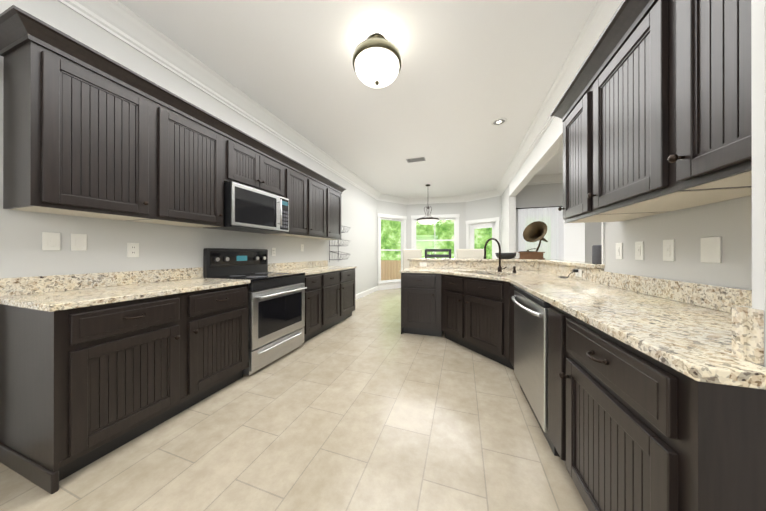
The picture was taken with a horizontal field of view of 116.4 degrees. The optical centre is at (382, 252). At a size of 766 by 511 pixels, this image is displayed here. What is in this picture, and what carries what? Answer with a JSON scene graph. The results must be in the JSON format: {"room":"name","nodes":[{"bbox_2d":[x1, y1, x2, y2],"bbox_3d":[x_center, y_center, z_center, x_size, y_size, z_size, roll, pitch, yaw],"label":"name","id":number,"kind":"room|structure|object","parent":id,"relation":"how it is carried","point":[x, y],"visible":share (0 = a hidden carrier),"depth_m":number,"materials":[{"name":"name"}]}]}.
{"room":"kitchen","nodes":[
{"label":"kitchen","id":0,"kind":"room"},
{"bbox_2d":[0,288,588,510],"bbox_3d":[2.746,1.194,2.549,8.820,0.050,9.953,0,0,18],"label":"floor","id":1,"kind":"structure","parent":0,"point":[367,405],"depth_m":1.45,"materials":[{"name":"tile"}]},
{"bbox_2d":[0,292,187,493],"bbox_3d":[-1.795,0.727,1.518,0.639,0.883,0.566,0,0,18],"label":"base cabinet","id":2,"kind":"object","parent":1,"relation":"on","point":[94,367],"depth_m":1.29,"materials":[{"name":"black wood"}]},
{"bbox_2d":[0,276,250,311],"bbox_3d":[-1.711,0.267,1.769,0.645,0.033,1.134,0,0,18],"label":"countertop","id":3,"kind":"structure","parent":2,"relation":"on","point":[34,301],"depth_m":1.46,"materials":[{"name":"beige stone"}]},
{"bbox_2d":[188,284,248,407],"bbox_3d":[-1.620,0.727,2.047,0.639,0.883,0.548,0,0,18],"label":"base cabinet","id":4,"kind":"object","parent":1,"relation":"on","point":[217,317],"depth_m":1.92,"materials":[{"name":"black wood"}]},
{"bbox_2d":[203,248,306,374],"bbox_3d":[-1.366,0.562,2.675,0.706,1.215,0.792,0,0,18],"label":"range","id":5,"kind":"object","parent":1,"relation":"on","point":[276,312],"visible":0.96,"depth_m":2.52,"materials":[{"name":"silver metal"}]},
{"bbox_2d":[303,272,323,341],"bbox_3d":[-1.218,0.728,3.258,0.639,0.883,0.398,0,0,18],"label":"base cabinet","id":6,"kind":"object","parent":1,"relation":"on","point":[314,282],"depth_m":3.19,"materials":[{"name":"black wood"}]},
{"bbox_2d":[280,264,351,275],"bbox_3d":[-1.034,0.269,3.809,0.645,0.033,1.558,0,0,18],"label":"countertop","id":7,"kind":"structure","parent":6,"relation":"on","point":[326,268],"depth_m":3.57,"materials":[{"name":"beige stone"}]},
{"bbox_2d":[324,268,339,330],"bbox_3d":[-1.073,0.729,3.694,0.639,0.883,0.521,0,0,18],"label":"base cabinet","id":8,"kind":"object","parent":1,"relation":"on","point":[331,279],"depth_m":3.61,"materials":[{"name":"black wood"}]},
{"bbox_2d":[340,268,354,321],"bbox_3d":[-0.895,0.729,4.231,0.639,0.883,0.610,0,0,18],"label":"base cabinet","id":9,"kind":"object","parent":1,"relation":"on","point":[347,275],"depth_m":4.10,"materials":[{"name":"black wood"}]},
{"bbox_2d":[403,249,421,268],"bbox_3d":[0.594,0.551,4.701,0.360,1.240,0.420,0,0,12],"label":"chair","id":10,"kind":"object","parent":1,"relation":"on","point":[412,253],"visible":0.21,"depth_m":4.51,"materials":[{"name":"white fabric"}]},
{"bbox_2d":[425,249,450,257],"bbox_3d":[1.065,0.551,4.565,0.494,1.240,0.436,0,0,18],"label":"chair","id":11,"kind":"object","parent":1,"relation":"on","point":[437,255],"visible":0.21,"depth_m":4.37,"materials":[{"name":"black wood"}]},
{"bbox_2d":[456,249,483,258],"bbox_3d":[1.615,0.551,4.383,0.493,1.240,0.435,0,0,18],"label":"chair","id":12,"kind":"object","parent":1,"relation":"on","point":[470,253],"visible":0.15,"depth_m":4.19,"materials":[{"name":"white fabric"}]},
{"bbox_2d":[489,358,503,364],"bbox_3d":[1.379,0.728,2.747,0.802,0.884,0.803,0,0,18],"label":"base cabinet","id":13,"kind":"object","parent":1,"relation":"on","point":[500,360],"depth_m":2.51,"materials":[{"name":"brown wood"}]},
{"bbox_2d":[504,358,507,366],"bbox_3d":[1.509,0.728,2.488,0.456,0.883,0.457,0,0,18],"label":"base cabinet","id":14,"kind":"object","parent":1,"relation":"on","point":[505,359],"depth_m":2.44,"materials":[{"name":"brown wood"}]},
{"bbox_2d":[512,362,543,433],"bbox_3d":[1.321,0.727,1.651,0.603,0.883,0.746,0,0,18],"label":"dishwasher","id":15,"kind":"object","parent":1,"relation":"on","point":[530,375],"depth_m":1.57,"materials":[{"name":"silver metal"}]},
{"bbox_2d":[544,366,555,455],"bbox_3d":[1.199,0.726,1.188,0.595,0.883,0.244,0,0,18],"label":"base cabinet","id":16,"kind":"object","parent":1,"relation":"on","point":[549,371],"depth_m":1.33,"materials":[{"name":"brown wood"}]},
{"bbox_2d":[556,366,765,510],"bbox_3d":[1.062,0.726,0.776,0.595,0.883,0.624,0,0,18],"label":"base cabinet","id":17,"kind":"object","parent":1,"relation":"on","point":[642,393],"depth_m":0.62,"materials":[{"name":"black wood"}]},
{"bbox_2d":[400,266,765,393],"bbox_3d":[0.840,0.288,2.178,1.917,0.073,3.247,0,0,18],"label":"countertop","id":18,"kind":"structure","parent":17,"relation":"on","point":[540,316],"depth_m":1.24,"materials":[{"name":"beige stone"}]},
{"bbox_2d":[480,238,503,269],"bbox_3d":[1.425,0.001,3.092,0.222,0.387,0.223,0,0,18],"label":"faucet","id":19,"kind":"object","parent":18,"relation":"on","point":[485,264],"depth_m":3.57,"materials":[{"name":"black metal"}]},
{"bbox_2d":[495,253,515,258],"bbox_3d":[1.869,0.048,3.624,0.290,0.095,0.290,0,0,18],"label":"bowl","id":20,"kind":"object","parent":18,"relation":"on","point":[508,255],"visible":0.94,"depth_m":3.52,"materials":[{"name":"black plastic"}]},
{"bbox_2d":[515,221,547,258],"bbox_3d":[2.259,-0.187,3.566,0.466,0.565,0.372,0,0,18],"label":"gramophone","id":21,"kind":"object","parent":18,"relation":"on","point":[535,231],"visible":0.96,"depth_m":3.53,"materials":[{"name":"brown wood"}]},
{"bbox_2d":[592,245,601,263],"bbox_3d":[1.894,0.013,2.078,0.100,0.162,0.100,0,0,18],"label":"smart speaker","id":22,"kind":"object","parent":18,"relation":"on","point":[596,254],"visible":0.67,"depth_m":2.05},
{"bbox_2d":[118,0,597,197],"bbox_3d":[2.746,-1.856,2.552,8.820,0.050,9.953,0,0,18],"label":"ceiling","id":23,"kind":"structure","parent":0,"point":[470,72],"depth_m":2.40,"materials":[{"name":"white paint"}]},
{"bbox_2d":[352,34,401,87],"bbox_3d":[-0.051,-1.638,2.062,0.426,0.384,0.426,0,0,18],"label":"ceiling light","id":24,"kind":"object","parent":23,"relation":"hanging from","point":[376,60],"visible":1,"depth_m":1.95,"materials":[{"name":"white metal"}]},
{"bbox_2d":[406,157,425,162],"bbox_3d":[0.647,-1.823,4.675,0.360,0.010,0.180,0,0,18],"label":"ceiling vent","id":25,"kind":"object","parent":23,"relation":"in","point":[416,159],"visible":1,"depth_m":4.64,"materials":[{"name":"grey metal"}]},
{"bbox_2d":[417,184,438,224],"bbox_3d":[1.211,-1.279,6.405,0.592,1.094,0.592,0,0,18],"label":"light","id":26,"kind":"object","parent":23,"relation":"hanging from","point":[428,220],"visible":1,"depth_m":6.24,"materials":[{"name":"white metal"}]},
{"bbox_2d":[491,118,506,125],"bbox_3d":[1.620,-1.825,3.319,0.200,0.008,0.200,0,0,18],"label":"recessed light","id":27,"kind":"object","parent":23,"relation":"in","point":[498,121],"visible":1,"depth_m":3.31,"materials":[{"name":"white metal"}]},
{"bbox_2d":[0,0,765,367],"bbox_3d":[2.743,-0.331,2.554,8.867,3.000,9.998,0,0,18],"label":"wall","id":28,"kind":"structure","parent":0,"point":[738,226],"depth_m":1.72,"materials":[{"name":"grey paint"}]},
{"bbox_2d":[42,232,60,250],"bbox_3d":[-2.129,-0.072,1.527,0.011,0.116,0.072,0,0,18],"label":"switch plate","id":29,"kind":"object","parent":28,"relation":"attached to","point":[51,241],"depth_m":1.52,"materials":[{"name":"white plastic"}]},
{"bbox_2d":[71,233,86,250],"bbox_3d":[-2.092,-0.072,1.637,0.011,0.116,0.072,0,0,18],"label":"switch plate","id":30,"kind":"object","parent":28,"relation":"attached to","point":[78,241],"depth_m":1.63,"materials":[{"name":"white plastic"}]},
{"bbox_2d":[0,13,159,220],"bbox_3d":[-1.935,-0.740,1.561,0.347,0.975,0.525,0,0,18],"label":"upper cabinet","id":31,"kind":"object","parent":28,"relation":"attached to","point":[88,131],"depth_m":1.40,"materials":[{"name":"black wood"}]},
{"bbox_2d":[127,243,138,256],"bbox_3d":[-2.004,-0.022,1.907,0.008,0.116,0.072,0,0,18],"label":"electrical outlet","id":32,"kind":"object","parent":28,"relation":"attached to","point":[132,248],"depth_m":1.90,"materials":[{"name":"white plastic"}]},
{"bbox_2d":[0,260,327,295],"bbox_3d":[-1.635,0.200,2.988,0.022,0.104,3.495,0,0,18],"label":"backsplash","id":33,"kind":"structure","parent":28,"relation":"attached to","point":[16,286],"depth_m":1.72,"materials":[{"name":"beige stone"}]},
{"bbox_2d":[133,89,227,227],"bbox_3d":[-1.765,-0.739,2.074,0.347,0.975,0.555,0,0,18],"label":"upper cabinet","id":34,"kind":"object","parent":28,"relation":"attached to","point":[193,142],"depth_m":2.00,"materials":[{"name":"black wood"}]},
{"bbox_2d":[228,125,287,198],"bbox_3d":[-1.549,-0.964,2.726,0.347,0.525,0.820,0,0,18],"label":"upper cabinet","id":35,"kind":"object","parent":28,"relation":"attached to","point":[251,163],"depth_m":2.62,"materials":[{"name":"black wood"}]},
{"bbox_2d":[205,182,288,233],"bbox_3d":[-1.486,-0.468,2.716,0.454,0.435,0.794,0,0,18],"label":"microwave","id":36,"kind":"object","parent":35,"relation":"attached to","point":[249,209],"visible":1,"depth_m":2.54,"materials":[{"name":"silver plastic"}]},
{"bbox_2d":[272,248,275,255],"bbox_3d":[-1.531,-0.010,3.331,0.008,0.116,0.072,0,0,18],"label":"switch plate","id":37,"kind":"object","parent":28,"relation":"attached to","point":[273,249],"depth_m":3.33,"materials":[{"name":"white plastic"}]},
{"bbox_2d":[269,157,307,236],"bbox_3d":[-1.346,-0.738,3.338,0.347,0.975,0.470,0,0,18],"label":"upper cabinet","id":38,"kind":"object","parent":28,"relation":"attached to","point":[297,173],"depth_m":3.30,"materials":[{"name":"black wood"}]},
{"bbox_2d":[308,169,327,238],"bbox_3d":[-1.190,-0.738,3.808,0.347,0.975,0.520,0,0,18],"label":"upper cabinet","id":39,"kind":"object","parent":28,"relation":"attached to","point":[317,185],"depth_m":3.76,"materials":[{"name":"black wood"}]},
{"bbox_2d":[320,181,343,239],"bbox_3d":[-1.023,-0.737,4.311,0.347,0.975,0.540,0,0,18],"label":"upper cabinet","id":40,"kind":"object","parent":28,"relation":"attached to","point":[335,191],"depth_m":4.26,"materials":[{"name":"black wood"}]},
{"bbox_2d":[57,0,622,204],"bbox_3d":[2.745,-1.738,2.551,8.620,0.185,9.750,0,0,18],"label":"crown molding","id":41,"kind":"structure","parent":28,"relation":"attached to","point":[121,21],"depth_m":2.42,"materials":[{"name":"white wood"}]},
{"bbox_2d":[329,225,350,261],"bbox_3d":[-0.880,-0.218,4.853,0.280,0.820,0.407,0,0,18],"label":"wire baskets","id":42,"kind":"object","parent":28,"relation":"attached to","point":[338,251],"visible":0.69,"depth_m":4.85,"materials":[{"name":"grey metal"}]},
{"bbox_2d":[355,284,400,299],"bbox_3d":[2.745,1.102,2.548,8.620,0.135,9.750,0,0,18],"label":"baseboard","id":43,"kind":"structure","parent":28,"relation":"attached to","point":[368,291],"depth_m":7.22,"materials":[{"name":"white wood"}]},
{"bbox_2d":[377,213,406,285],"bbox_3d":[0.312,-0.095,7.750,0.775,2.270,1.017,0,0,18],"label":"window","id":44,"kind":"structure","parent":28,"relation":"in","point":[402,219],"depth_m":7.72,"materials":[{"name":"white wood"}]},
{"bbox_2d":[420,262,426,266],"bbox_3d":[0.661,0.192,3.920,0.115,0.075,0.008,0,0,18],"label":"switch plate","id":45,"kind":"object","parent":28,"relation":"attached to","point":[424,264],"depth_m":3.91,"materials":[{"name":"white plastic"}]},
{"bbox_2d":[411,214,459,257],"bbox_3d":[1.735,-0.425,7.945,1.585,1.670,0.324,0,0,18],"label":"window","id":46,"kind":"structure","parent":28,"relation":"in","point":[455,217],"depth_m":7.91,"materials":[{"name":"white wood"}]},
{"bbox_2d":[409,262,539,269],"bbox_3d":[1.353,0.192,3.707,1.907,0.120,0.022,0,0,18],"label":"backsplash","id":47,"kind":"structure","parent":28,"relation":"attached to","point":[435,265],"depth_m":3.67,"materials":[{"name":"beige stone"}]},
{"bbox_2d":[465,217,499,258],"bbox_3d":[3.028,0.072,7.296,0.932,2.205,0.645,0,0,18],"label":"window","id":48,"kind":"structure","parent":28,"relation":"in","point":[493,223],"depth_m":7.24,"materials":[{"name":"white wood"}]},
{"bbox_2d":[516,206,562,208],"bbox_3d":[3.725,-1.068,5.644,1.106,0.056,0.156,0,0,18],"label":"curtain rod","id":49,"kind":"object","parent":28,"relation":"attached to","point":[539,207],"visible":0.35,"depth_m":5.59,"materials":[{"name":"brown metal"}]},
{"bbox_2d":[518,207,563,259],"bbox_3d":[3.704,0.040,5.597,0.920,2.185,0.055,0,0,18],"label":"sheer curtain","id":50,"kind":"object","parent":49,"relation":"hanging from","point":[552,219],"visible":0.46,"depth_m":5.55,"materials":[{"name":"fabric"}]},
{"bbox_2d":[509,131,604,264],"bbox_3d":[2.437,-0.092,3.747,0.144,2.524,3.978,0,0,18],"label":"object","id":51,"kind":"structure","parent":28,"relation":"in","point":[574,241],"depth_m":5.47,"materials":[{"name":"white paint"}]},
{"bbox_2d":[575,269,581,276],"bbox_3d":[1.843,0.190,2.243,0.008,0.075,0.115,0,0,18],"label":"switch plate","id":52,"kind":"object","parent":28,"relation":"attached to","point":[579,274],"depth_m":2.22,"materials":[{"name":"white plastic"}]},
{"bbox_2d":[558,269,577,277],"bbox_3d":[1.811,0.203,2.346,0.081,0.093,0.226,0,0,6],"label":"plug","id":53,"kind":"object","parent":52,"relation":"attached to","point":[574,270],"visible":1,"depth_m":2.27,"materials":[{"name":"black plastic"}]},
{"bbox_2d":[558,68,644,222],"bbox_3d":[1.447,-0.657,1.537,0.356,0.870,0.430,0,0,18],"label":"upper cabinet","id":54,"kind":"object","parent":28,"relation":"attached to","point":[572,110],"depth_m":1.59,"materials":[{"name":"black wood"}]},
{"bbox_2d":[616,243,622,258],"bbox_3d":[1.689,-0.012,1.704,0.011,0.116,0.072,0,0,18],"label":"switch plate","id":55,"kind":"object","parent":28,"relation":"attached to","point":[619,246],"depth_m":1.69,"materials":[{"name":"white plastic"}]},
{"bbox_2d":[635,241,643,259],"bbox_3d":[1.625,-0.012,1.509,0.011,0.116,0.072,0,0,18],"label":"switch plate","id":56,"kind":"object","parent":28,"relation":"attached to","point":[639,246],"depth_m":1.50,"materials":[{"name":"white plastic"}]},
{"bbox_2d":[540,262,751,309],"bbox_3d":[1.752,0.190,1.919,0.022,0.120,3.119,0,0,18],"label":"backsplash","id":57,"kind":"structure","parent":28,"relation":"attached to","point":[714,297],"depth_m":1.28,"materials":[{"name":"beige stone"}]},
{"bbox_2d":[586,0,751,215],"bbox_3d":[1.292,-0.657,1.070,0.356,0.870,0.555,0,0,18],"label":"upper cabinet","id":58,"kind":"object","parent":28,"relation":"attached to","point":[652,109],"depth_m":1.10,"materials":[{"name":"black wood"}]},
{"bbox_2d":[663,240,674,260],"bbox_3d":[1.554,-0.013,1.296,0.011,0.116,0.072,0,0,18],"label":"switch plate","id":59,"kind":"object","parent":28,"relation":"attached to","point":[668,245],"depth_m":1.29,"materials":[{"name":"white plastic"}]},
{"bbox_2d":[658,0,751,195],"bbox_3d":[1.149,-0.658,0.639,0.356,0.870,0.353,0,0,18],"label":"upper cabinet","id":60,"kind":"object","parent":28,"relation":"attached to","point":[705,103],"depth_m":0.75,"materials":[{"name":"black wood"}]},
{"bbox_2d":[701,237,721,262],"bbox_3d":[1.483,-0.013,1.077,0.006,0.116,0.090,0,0,18],"label":"switch plate","id":61,"kind":"object","parent":28,"relation":"attached to","point":[711,249],"depth_m":1.07,"materials":[{"name":"white plastic"}]},
{"bbox_2d":[728,302,763,361],"bbox_3d":[1.053,0.188,0.493,0.450,0.121,0.024,0,0,18],"label":"backsplash","id":62,"kind":"structure","parent":28,"relation":"attached to","point":[745,323],"depth_m":0.55,"materials":[{"name":"beige stone"}]},
{"label":"outside","id":63,"kind":"structure","parent":0,"visible":0},
{"bbox_2d":[381,220,491,279],"bbox_3d":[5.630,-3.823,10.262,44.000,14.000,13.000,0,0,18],"label":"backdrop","id":64,"kind":"structure","parent":63,"point":[386,256],"depth_m":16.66,"materials":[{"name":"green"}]}
]}

